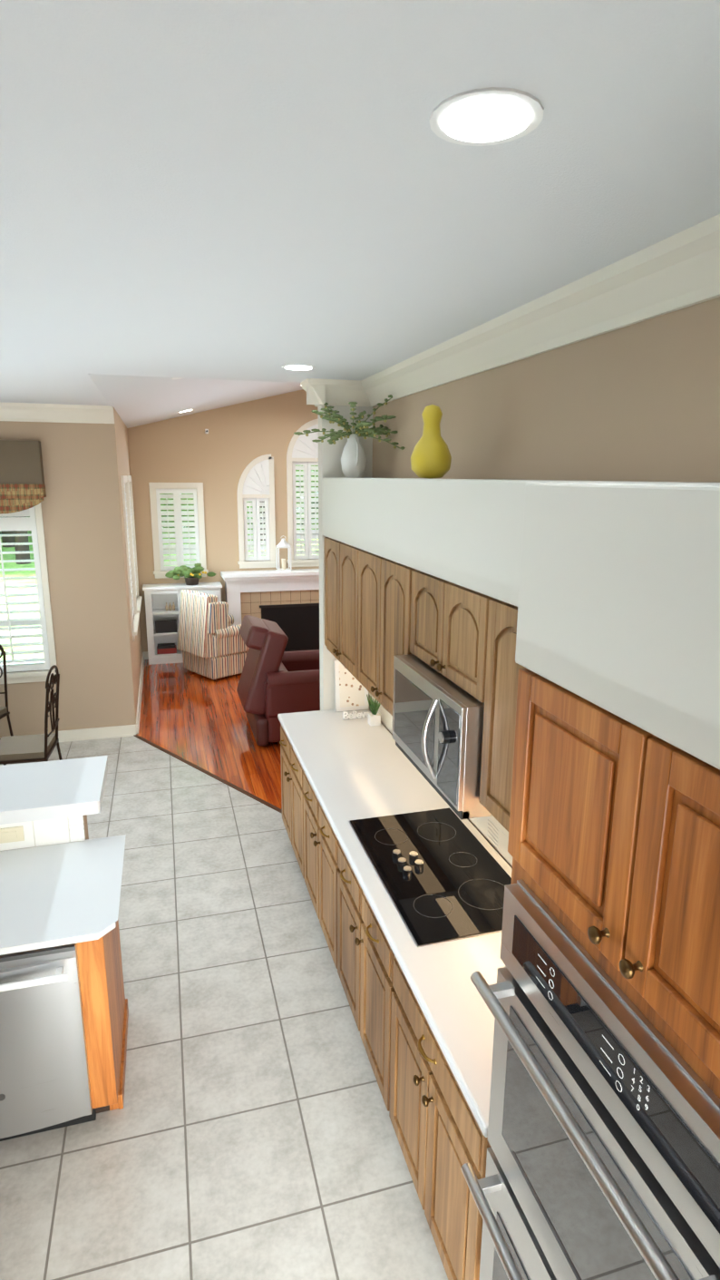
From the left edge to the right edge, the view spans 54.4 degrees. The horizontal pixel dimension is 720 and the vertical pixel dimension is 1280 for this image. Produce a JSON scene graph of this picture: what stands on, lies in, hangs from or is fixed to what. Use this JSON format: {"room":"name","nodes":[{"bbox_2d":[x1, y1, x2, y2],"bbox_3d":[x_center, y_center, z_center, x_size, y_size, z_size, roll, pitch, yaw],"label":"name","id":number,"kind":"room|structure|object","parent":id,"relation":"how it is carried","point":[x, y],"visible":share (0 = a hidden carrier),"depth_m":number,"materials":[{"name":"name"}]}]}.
{"room":"kitchen","nodes":[
{"label":"kitchen","id":0,"kind":"room"},
{"bbox_2d":[113,407,142,724],"bbox_3d":[-2.698,-1.915,7.799,0.150,5.200,3.028,-3,14,-15],"label":"wall","id":1,"kind":"structure","parent":0,"point":[123,445],"depth_m":7.37,"materials":[{"name":"beige paint"}]},
{"bbox_2d":[133,659,282,813],"bbox_3d":[0.477,0.699,8.114,5.900,0.007,5.747,-3,14,-15],"label":"floor","id":2,"kind":"structure","parent":0,"point":[198,721],"depth_m":7.11,"materials":[{"name":"brown wood"}]},
{"bbox_2d":[142,563,222,664],"bbox_3d":[-2.438,-0.381,9.682,1.045,1.357,0.353,-3,14,-15],"label":"bookshelf","id":3,"kind":"object","parent":2,"relation":"on","point":[162,607],"visible":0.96,"depth_m":9.56,"materials":[{"name":"white painted wood"}]},
{"bbox_2d":[165,563,216,586],"bbox_3d":[-2.310,-0.902,9.573,0.689,0.291,0.231,-3,14,-15],"label":"plant","id":4,"kind":"object","parent":3,"relation":"on","point":[191,575],"depth_m":9.53,"materials":[{"name":"green plant"}]},
{"bbox_2d":[176,589,249,680],"bbox_3d":[-1.844,-0.113,9.135,0.884,1.094,0.820,-12,18,-42],"label":"chair","id":5,"kind":"object","parent":2,"relation":"on","point":[211,644],"visible":0.77,"depth_m":8.80,"materials":[{"name":"fabric"}]},
{"bbox_2d":[220,568,319,651],"bbox_3d":[-0.998,-0.397,10.117,1.940,1.210,0.308,-3,14,-15],"label":"fireplace","id":6,"kind":"object","parent":2,"relation":"on","point":[288,602],"visible":0.4,"depth_m":10.00,"materials":[{"name":"white"}]},
{"bbox_2d":[275,535,292,571],"bbox_3d":[-1.081,-1.226,9.904,0.220,0.498,0.220,-3,14,-15],"label":"lantern","id":7,"kind":"object","parent":6,"relation":"on","point":[283,543],"visible":1,"depth_m":9.87,"materials":[{"name":"white metal"}]},
{"bbox_2d":[236,615,320,746],"bbox_3d":[-0.649,0.340,7.036,1.119,1.143,0.950,-3,14,-15],"label":"recliner","id":8,"kind":"object","parent":2,"relation":"on","point":[276,679],"visible":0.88,"depth_m":6.61,"materials":[{"name":"red leather"}]},
{"bbox_2d":[127,389,319,652],"bbox_3d":[-0.328,-2.430,10.066,5.970,5.200,0.170,-3,14,-15],"label":"wall","id":9,"kind":"structure","parent":0,"point":[227,449],"depth_m":9.56,"materials":[{"name":"beige paint"}]},
{"bbox_2d":[120,419,319,641],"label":"living room window","id":10,"kind":"structure","parent":9,"relation":"in","point":[256,486],"depth_m":9.74,"materials":[{"name":"beige paint"}]},
{"bbox_2d":[0,661,448,1279],"bbox_3d":[-0.378,1.521,4.592,9.700,0.001,12.450,-3,14,-15],"label":"floor","id":11,"kind":"structure","parent":0,"point":[247,1131],"depth_m":2.89,"materials":[{"name":"tile"}]},
{"bbox_2d":[0,644,13,739],"bbox_3d":[-3.326,0.591,6.011,0.440,1.131,0.516,2,13,6],"label":"dining chair","id":12,"kind":"object","parent":11,"relation":"on","point":[4,711],"visible":0.9,"depth_m":6.14,"materials":[{"name":"grey metal"}]},
{"bbox_2d":[0,664,62,765],"bbox_3d":[-2.542,0.759,5.317,0.516,1.131,0.440,-2,13,-11],"label":"dining chair","id":13,"kind":"object","parent":11,"relation":"on","point":[26,748],"visible":0.88,"depth_m":5.26,"materials":[{"name":"grey metal"}]},
{"bbox_2d":[105,941,128,1111],"bbox_3d":[-1.440,1.479,2.841,0.847,0.865,0.700,-3,14,-15],"label":"base cabinet","id":14,"kind":"object","parent":11,"relation":"on","point":[114,1085],"depth_m":2.92,"materials":[{"name":"brown wood"}]},
{"bbox_2d":[0,862,103,1141],"bbox_3d":[-1.396,1.491,2.809,0.594,0.858,0.648,-3,14,-15],"label":"dishwasher","id":15,"kind":"object","parent":14,"relation":"in","point":[47,1079],"depth_m":2.59,"materials":[{"name":"silver metal"}]},
{"bbox_2d":[0,755,108,879],"bbox_3d":[-2.303,0.804,2.861,2.344,0.060,0.997,-3,14,-15],"label":"countertop","id":16,"kind":"structure","parent":14,"relation":"on","point":[45,806],"depth_m":3.13,"materials":[{"name":"white stone"}]},
{"bbox_2d":[0,834,126,1141],"bbox_3d":[-1.964,1.163,2.218,2.262,0.074,1.561,-3,14,-15],"label":"kitchen island","id":17,"kind":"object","parent":14,"relation":"on","point":[60,932],"depth_m":2.62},
{"bbox_2d":[279,722,299,864],"bbox_3d":[-0.128,1.061,4.667,0.662,0.866,0.922,-3,14,-15],"label":"base cabinet","id":18,"kind":"object","parent":11,"relation":"on","point":[289,764],"depth_m":4.60,"materials":[{"name":"brown wood"}]},
{"bbox_2d":[299,765,332,955],"bbox_3d":[0.092,1.241,3.905,0.662,0.866,0.968,-3,14,-15],"label":"base cabinet","id":19,"kind":"object","parent":11,"relation":"on","point":[313,822],"depth_m":3.89,"materials":[{"name":"brown wood"}]},
{"bbox_2d":[328,823,382,1085],"bbox_3d":[0.318,1.426,3.121,0.662,0.866,0.968,-3,14,-15],"label":"base cabinet","id":20,"kind":"object","parent":11,"relation":"on","point":[355,934],"depth_m":3.09,"materials":[{"name":"brown wood"}]},
{"bbox_2d":[277,707,484,1103],"bbox_3d":[0.185,0.884,3.443,0.653,0.039,3.330,-3,14,-15],"label":"countertop","id":21,"kind":"structure","parent":20,"relation":"on","point":[421,880],"depth_m":2.98,"materials":[{"name":"white stone"}]},
{"bbox_2d":[334,659,368,712],"bbox_3d":[-0.059,0.317,4.956,0.240,0.368,0.050,-3,14,-15],"label":"framed picture","id":22,"kind":"object","parent":21,"relation":"on","point":[351,691],"visible":0.65,"depth_m":4.95,"materials":[{"name":"white"}]},
{"bbox_2d":[342,710,369,719],"bbox_3d":[-0.023,0.512,4.814,0.193,0.055,0.015,-3,14,-15],"label":"sign","id":23,"kind":"object","parent":21,"relation":"on","point":[354,715],"visible":1,"depth_m":4.80,"materials":[{"name":"white"}]},
{"bbox_2d":[366,694,381,726],"bbox_3d":[0.097,0.471,4.681,0.083,0.197,0.108,-3,14,-15],"label":"pot","id":24,"kind":"object","parent":21,"relation":"on","point":[374,718],"visible":0.81,"depth_m":4.67,"materials":[{"name":"white ceramic"}]},
{"bbox_2d":[348,807,550,947],"bbox_3d":[0.328,0.952,2.997,0.530,0.034,0.960,-3,14,-15],"label":"cooktop","id":25,"kind":"object","parent":21,"relation":"in","point":[443,884],"depth_m":2.92,"materials":[{"name":"black glass"}]},
{"bbox_2d":[379,936,469,1279],"bbox_3d":[0.529,1.598,2.389,0.662,0.866,0.858,-3,14,-15],"label":"base cabinet","id":26,"kind":"object","parent":11,"relation":"on","point":[429,1113],"depth_m":2.27,"materials":[{"name":"brown wood"}]},
{"bbox_2d":[462,653,719,1279],"bbox_3d":[0.750,1.169,1.435,0.692,2.140,0.860,-3,14,-15],"label":"tall cabinet","id":27,"kind":"object","parent":11,"relation":"on","point":[539,1025],"depth_m":1.26,"materials":[{"name":"brown wood"}]},
{"bbox_2d":[0,296,719,868],"bbox_3d":[-1.636,0.414,2.397,4.940,3.140,9.006,-3,14,-15],"label":"wall","id":28,"kind":"structure","parent":0,"point":[637,402],"depth_m":3.20,"materials":[{"name":"beige paint"}]},
{"bbox_2d":[0,439,46,514],"bbox_3d":[-3.722,-1.209,5.193,2.323,0.620,1.653,-3,14,-15],"label":"valance","id":29,"kind":"object","parent":28,"relation":"attached to","point":[22,483],"visible":1,"depth_m":6.08,"materials":[{"name":"brown fabric"}]},
{"bbox_2d":[0,502,59,683],"bbox_3d":[-3.824,-0.319,5.456,2.425,1.905,1.755,-3,14,-15],"label":"bay window","id":30,"kind":"structure","parent":28,"relation":"in","point":[33,522],"depth_m":6.46,"materials":[{"name":"beige paint"}]},
{"bbox_2d":[324,537,353,672],"bbox_3d":[0.039,-0.239,4.401,0.337,0.760,0.936,-3,14,-15],"label":"upper cabinet","id":31,"kind":"object","parent":28,"relation":"attached to","point":[338,555],"depth_m":4.41,"materials":[{"name":"brown wood"}]},
{"bbox_2d":[0,214,719,742],"bbox_3d":[-0.173,-0.034,4.396,8.635,3.120,11.640,-3,14,-15],"label":"trim","id":32,"kind":"structure","parent":28,"relation":"attached to","point":[680,270],"depth_m":2.45,"materials":[{"name":"beige paint"}]},
{"bbox_2d":[350,547,408,701],"bbox_3d":[0.258,-0.059,3.640,0.337,0.760,0.931,-3,14,-15],"label":"upper cabinet","id":33,"kind":"object","parent":28,"relation":"attached to","point":[378,584],"depth_m":3.70,"materials":[{"name":"brown wood"}]},
{"bbox_2d":[375,638,484,827],"bbox_3d":[0.421,0.320,2.874,0.470,0.490,0.754,-3,14,-15],"label":"upper cabinet","id":34,"kind":"object","parent":28,"relation":"attached to","point":[432,711],"depth_m":2.85,"materials":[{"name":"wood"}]},
{"bbox_2d":[391,649,566,820],"bbox_3d":[0.421,0.351,2.882,0.470,0.428,0.754,-3,14,-15],"label":"microwave","id":35,"kind":"object","parent":34,"relation":"in","point":[438,724],"depth_m":2.65,"materials":[{"name":"silver metal"}]},
{"bbox_2d":[408,566,484,685],"bbox_3d":[0.488,-0.054,2.805,0.337,0.387,0.760,-3,14,-15],"label":"upper cabinet","id":36,"kind":"object","parent":28,"relation":"attached to","point":[445,618],"depth_m":2.71,"materials":[{"name":"brown wood"}]},
{"bbox_2d":[473,595,517,816],"bbox_3d":[0.699,0.302,2.110,0.337,0.760,0.815,-3,14,-15],"label":"upper cabinet","id":37,"kind":"object","parent":28,"relation":"attached to","point":[501,618],"depth_m":2.39,"materials":[{"name":"brown wood"}]},
{"bbox_2d":[322,477,719,769],"bbox_3d":[0.323,-0.426,2.707,0.670,0.380,4.180,-3,14,-15],"label":"soffit","id":38,"kind":"object","parent":28,"relation":"attached to","point":[610,590],"visible":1,"depth_m":1.23,"materials":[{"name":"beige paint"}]},
{"bbox_2d":[293,394,451,478],"bbox_3d":[0.087,-1.137,3.826,0.758,0.489,1.918,-3,14,-15],"label":"decor","id":39,"kind":"object","parent":38,"relation":"on","point":[431,457],"visible":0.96,"depth_m":4.05,"materials":[{"name":"white"}]},
{"bbox_2d":[0,0,719,428],"bbox_3d":[-0.319,-2.252,3.772,9.400,1.491,12.150,-3,14,-15],"label":"ceiling","id":40,"kind":"structure","parent":0,"point":[236,189],"depth_m":1.43,"materials":[{"name":"white paint"}]},
{"bbox_2d":[170,87,543,412],"bbox_3d":[-0.929,-2.302,5.249,2.989,0.933,8.607,1,13,3],"label":"recessed ceiling lights","id":41,"kind":"object","parent":40,"relation":"attached to","point":[486,116],"visible":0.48,"depth_m":1.17,"materials":[{"name":"white plastic"}]},
{"label":"outside","id":42,"kind":"structure","parent":0,"visible":0},
{"bbox_2d":[0,527,318,660],"bbox_3d":[-21.472,-14.902,75.498,240.000,0.001,240.000,-3,14,-15],"label":"lawn","id":43,"kind":"structure","parent":42,"point":[18,573],"depth_m":16.50,"materials":[{"name":"green plant"}]},
{"bbox_2d":[0,629,41,635],"bbox_3d":[-4.688,-0.122,6.004,4.830,3.100,5.150,-3,14,-15],"label":"porch","id":44,"kind":"object","parent":43,"relation":"on","point":[19,632],"depth_m":8.80,"materials":[{"name":"white"}]},
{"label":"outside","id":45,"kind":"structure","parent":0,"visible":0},
{"bbox_2d":[0,465,318,564],"bbox_3d":[-12.290,-10.926,31.735,170.787,24.467,104.608,-3,14,-15],"label":"trees","id":46,"kind":"object","parent":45,"point":[18,548],"depth_m":27.82,"materials":[{"name":"green plant"}]}
]}

